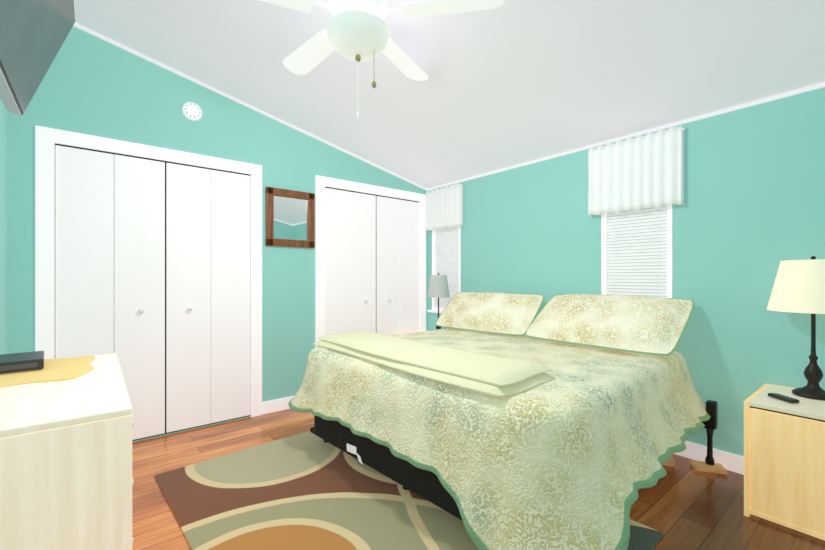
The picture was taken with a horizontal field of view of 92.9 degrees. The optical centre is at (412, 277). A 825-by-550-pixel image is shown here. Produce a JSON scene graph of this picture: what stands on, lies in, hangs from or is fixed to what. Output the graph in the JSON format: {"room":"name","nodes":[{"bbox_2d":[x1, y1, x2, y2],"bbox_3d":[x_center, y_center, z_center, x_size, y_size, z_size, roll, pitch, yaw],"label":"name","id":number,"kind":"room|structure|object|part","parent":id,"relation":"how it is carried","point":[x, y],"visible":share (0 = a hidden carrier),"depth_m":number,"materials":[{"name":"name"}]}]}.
{"room":"bedroom","nodes":[
{"label":"bedroom","id":0,"kind":"room"},
{"bbox_2d":[0,98,7,354],"bbox_3d":[-1.269,-0.340,0.819,0.120,3.007,3.950,0,0,-39],"label":"wall","id":1,"kind":"structure","parent":0,"point":[3,112],"depth_m":2.27,"materials":[{"name":"teal paint"}]},
{"bbox_2d":[0,0,74,116],"bbox_3d":[-1.599,-1.102,1.626,0.273,0.583,1.020,0,0,-39],"label":"tv","id":2,"kind":"object","parent":1,"relation":"attached to","point":[32,32],"visible":1,"depth_m":1.72,"materials":[{"name":"black plastic"}]},
{"bbox_2d":[8,26,427,441],"bbox_3d":[-1.183,-0.362,3.508,3.640,3.053,0.120,0,0,-39],"label":"wall","id":3,"kind":"structure","parent":0,"point":[94,86],"depth_m":2.93,"materials":[{"name":"teal paint"}]},
{"bbox_2d":[35,125,261,416],"bbox_3d":[-1.824,0.104,2.897,1.395,2.120,0.022,0,0,-39],"label":"trim","id":4,"kind":"structure","parent":3,"relation":"attached to","point":[46,138],"depth_m":2.59,"materials":[{"name":"white wood"}]},
{"bbox_2d":[55,143,250,440],"bbox_3d":[-1.815,0.145,2.886,1.215,2.022,0.047,0,0,-39],"label":"closet","id":5,"kind":"object","parent":3,"relation":"attached to","point":[153,256],"visible":0.95,"depth_m":2.87,"materials":[{"name":"white wood"}]},
{"bbox_2d":[182,102,201,120],"bbox_3d":[-1.684,-1.276,2.998,0.136,0.136,0.040,0,0,-39],"label":"smoke detector","id":6,"kind":"object","parent":3,"relation":"attached to","point":[191,111],"visible":1,"depth_m":2.98,"materials":[{"name":"white plastic"}]},
{"bbox_2d":[265,187,314,247],"bbox_3d":[-1.082,-0.528,3.491,0.445,0.505,0.030,0,0,-39],"label":"mirror","id":7,"kind":"object","parent":3,"relation":"attached to","point":[289,214],"visible":1,"depth_m":3.48,"materials":[{"name":"brown wood"}]},
{"bbox_2d":[315,175,425,346],"bbox_3d":[-0.375,0.104,4.071,1.355,2.120,0.022,0,0,-39],"label":"trim","id":8,"kind":"structure","parent":3,"relation":"attached to","point":[321,182],"depth_m":3.75,"materials":[{"name":"white wood"}]},
{"bbox_2d":[325,187,418,335],"bbox_3d":[-0.367,0.145,4.061,1.175,2.022,0.047,0,0,-39],"label":"closet","id":9,"kind":"object","parent":3,"relation":"attached to","point":[372,241],"visible":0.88,"depth_m":4.02,"materials":[{"name":"white wood"}]},
{"bbox_2d":[73,23,824,190],"bbox_3d":[0.098,-1.372,1.927,3.404,0.735,3.950,0,0,-39],"label":"crown molding","id":10,"kind":"structure","parent":3,"relation":"attached to","point":[822,85],"depth_m":2.93,"materials":[{"name":"white wood"}]},
{"bbox_2d":[262,396,743,474],"bbox_3d":[0.098,1.111,1.927,3.400,0.105,3.950,0,0,-39],"label":"baseboard","id":11,"kind":"structure","parent":3,"relation":"attached to","point":[729,461],"depth_m":2.48,"materials":[{"name":"white wood"}]},
{"bbox_2d":[73,0,824,188],"bbox_3d":[0.098,-1.435,1.927,3.640,0.868,4.190,0,0,-39],"label":"ceiling","id":12,"kind":"structure","parent":0,"point":[515,82],"depth_m":2.40,"materials":[{"name":"white paint"}]},
{"bbox_2d":[260,0,503,117],"bbox_3d":[-0.294,-1.109,1.861,1.278,0.718,1.254,0,0,-39],"label":"fan","id":13,"kind":"object","parent":12,"relation":"hanging from","point":[357,30],"visible":1,"depth_m":1.79,"materials":[{"name":"white plastic"}]},
{"bbox_3d":[-0.256,-1.099,1.840,0.296,0.110,0.296,0,0,-39],"label":"glass","id":14,"kind":"part","parent":13,"relation":"part of","materials":[{"name":"white glass"}]},
{"bbox_2d":[132,409,824,549],"bbox_3d":[0.098,1.214,1.927,3.640,0.100,4.190,0,0,-39],"label":"floor","id":15,"kind":"structure","parent":0,"point":[692,509],"depth_m":2.06,"materials":[{"name":"laminate"}]},
{"bbox_2d":[0,353,133,549],"bbox_3d":[-1.399,0.782,1.498,0.509,0.764,1.130,0,0,-39],"label":"dresser","id":16,"kind":"object","parent":15,"relation":"on","point":[66,481],"visible":1,"depth_m":1.14,"materials":[{"name":"beige wood"}]},
{"bbox_2d":[0,351,43,373],"bbox_3d":[-1.735,0.368,1.707,0.190,0.046,0.262,0,0,-43],"label":"cable box","id":17,"kind":"object","parent":16,"relation":"on","point":[25,361],"visible":1,"depth_m":1.66,"materials":[{"name":"black plastic"}]},
{"bbox_2d":[0,356,94,386],"bbox_3d":[-1.597,0.396,1.685,0.362,0.005,0.554,0,0,-39],"label":"cloth","id":18,"kind":"object","parent":16,"relation":"on","point":[61,368],"depth_m":1.64,"materials":[{"name":"yellow fabric"}]},
{"bbox_2d":[154,431,662,549],"bbox_3d":[-0.186,1.157,2.032,1.600,0.011,2.170,0,0,-43],"label":"rug","id":19,"kind":"object","parent":15,"relation":"on","point":[301,491],"visible":0.65,"depth_m":1.98,"materials":[{"name":"multicoloured fabric"}]},
{"bbox_2d":[394,330,428,334],"bbox_3d":[0.131,0.883,4.161,0.512,0.562,0.460,0,0,-39],"label":"nightstand","id":20,"kind":"object","parent":15,"relation":"on","point":[428,330],"visible":0.12,"depth_m":4.25,"materials":[{"name":"beige wood"}]},
{"bbox_2d":[427,273,449,328],"bbox_3d":[0.272,0.274,4.095,0.233,0.652,0.233,0,0,-39],"label":"lamp","id":21,"kind":"object","parent":20,"relation":"on","point":[438,284],"visible":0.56,"depth_m":4.01,"materials":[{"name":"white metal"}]},
{"bbox_2d":[288,292,726,549],"bbox_3d":[0.460,0.641,2.606,1.950,1.046,2.308,0,0,-39],"label":"bed","id":22,"kind":"object","parent":15,"relation":"on","point":[545,431],"visible":1,"depth_m":1.85,"materials":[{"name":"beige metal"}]},
{"bbox_2d":[313,331,554,396],"bbox_3d":[-0.016,0.429,2.273,0.466,0.070,1.628,0,0,-39],"label":"blanket","id":23,"kind":"object","parent":22,"relation":"on","point":[495,376],"depth_m":1.90,"materials":[{"name":"beige fabric"}]},
{"bbox_2d":[435,292,543,335],"bbox_3d":[0.652,0.294,3.461,0.415,0.330,0.971,0,0,-39],"label":"pillow","id":24,"kind":"object","parent":22,"relation":"on","point":[478,313],"depth_m":3.30,"materials":[{"name":"beige fabric"}]},
{"bbox_2d":[525,294,694,355],"bbox_3d":[1.313,0.291,2.724,0.440,0.346,1.013,0,0,-39],"label":"pillow","id":25,"kind":"object","parent":22,"relation":"on","point":[615,325],"depth_m":2.54,"materials":[{"name":"beige fabric"}]},
{"bbox_2d":[744,384,824,540],"bbox_3d":[1.974,0.883,1.871,0.532,0.562,0.520,0,0,-39],"label":"nightstand","id":26,"kind":"object","parent":15,"relation":"on","point":[784,442],"visible":1,"depth_m":1.81,"materials":[{"name":"beige wood"}]},
{"bbox_2d":[768,393,798,402],"bbox_3d":[1.823,0.589,1.928,0.045,0.020,0.120,0,0,-4],"label":"remote","id":27,"kind":"object","parent":26,"relation":"on","point":[773,395],"visible":1,"depth_m":1.91,"materials":[{"name":"black plastic"}]},
{"bbox_2d":[767,256,824,400],"bbox_3d":[2.039,0.244,1.994,0.354,0.712,0.354,0,0,-39],"label":"lamp","id":28,"kind":"object","parent":26,"relation":"on","point":[799,285],"visible":1,"depth_m":1.96,"materials":[{"name":"white fabric"}]},
{"bbox_2d":[428,87,824,456],"bbox_3d":[1.466,0.019,3.035,0.120,2.290,3.950,0,0,-39],"label":"wall","id":29,"kind":"structure","parent":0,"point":[754,176],"depth_m":2.42,"materials":[{"name":"teal paint"}]},
{"bbox_2d":[427,226,460,312],"bbox_3d":[0.393,-0.239,4.322,0.165,1.254,0.510,0,0,-39],"label":"window","id":30,"kind":"structure","parent":29,"relation":"in","point":[434,308],"depth_m":4.45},
{"bbox_2d":[435,226,458,307],"bbox_3d":[0.387,-0.256,4.317,0.032,1.214,0.442,0,0,-39],"label":"blinds","id":31,"kind":"object","parent":30,"relation":"attached to","point":[447,239],"depth_m":4.30,"materials":[{"name":"white plastic"}]},
{"bbox_2d":[425,183,463,230],"bbox_3d":[0.337,-0.760,4.270,0.070,0.459,0.560,0,0,-39],"label":"valance","id":32,"kind":"object","parent":29,"relation":"attached to","point":[444,206],"visible":1,"depth_m":4.21,"materials":[{"name":"white fabric"}]},
{"bbox_2d":[588,125,683,215],"bbox_3d":[1.552,-0.730,2.771,0.070,0.519,0.630,0,0,-39],"label":"valance","id":33,"kind":"object","parent":29,"relation":"attached to","point":[640,172],"visible":1,"depth_m":2.72,"materials":[{"name":"white fabric"}]},
{"bbox_2d":[601,204,671,297],"bbox_3d":[1.612,-0.239,2.819,0.165,1.254,0.530,0,0,-39],"label":"window","id":34,"kind":"structure","parent":29,"relation":"in","point":[669,207],"depth_m":2.96,"materials":[{"name":"white wood"}]},
{"bbox_2d":[607,206,666,297],"bbox_3d":[1.605,-0.256,2.814,0.032,1.214,0.462,0,0,-39],"label":"blinds","id":35,"kind":"object","parent":34,"relation":"attached to","point":[636,240],"depth_m":2.80,"materials":[{"name":"white plastic"}]}
]}

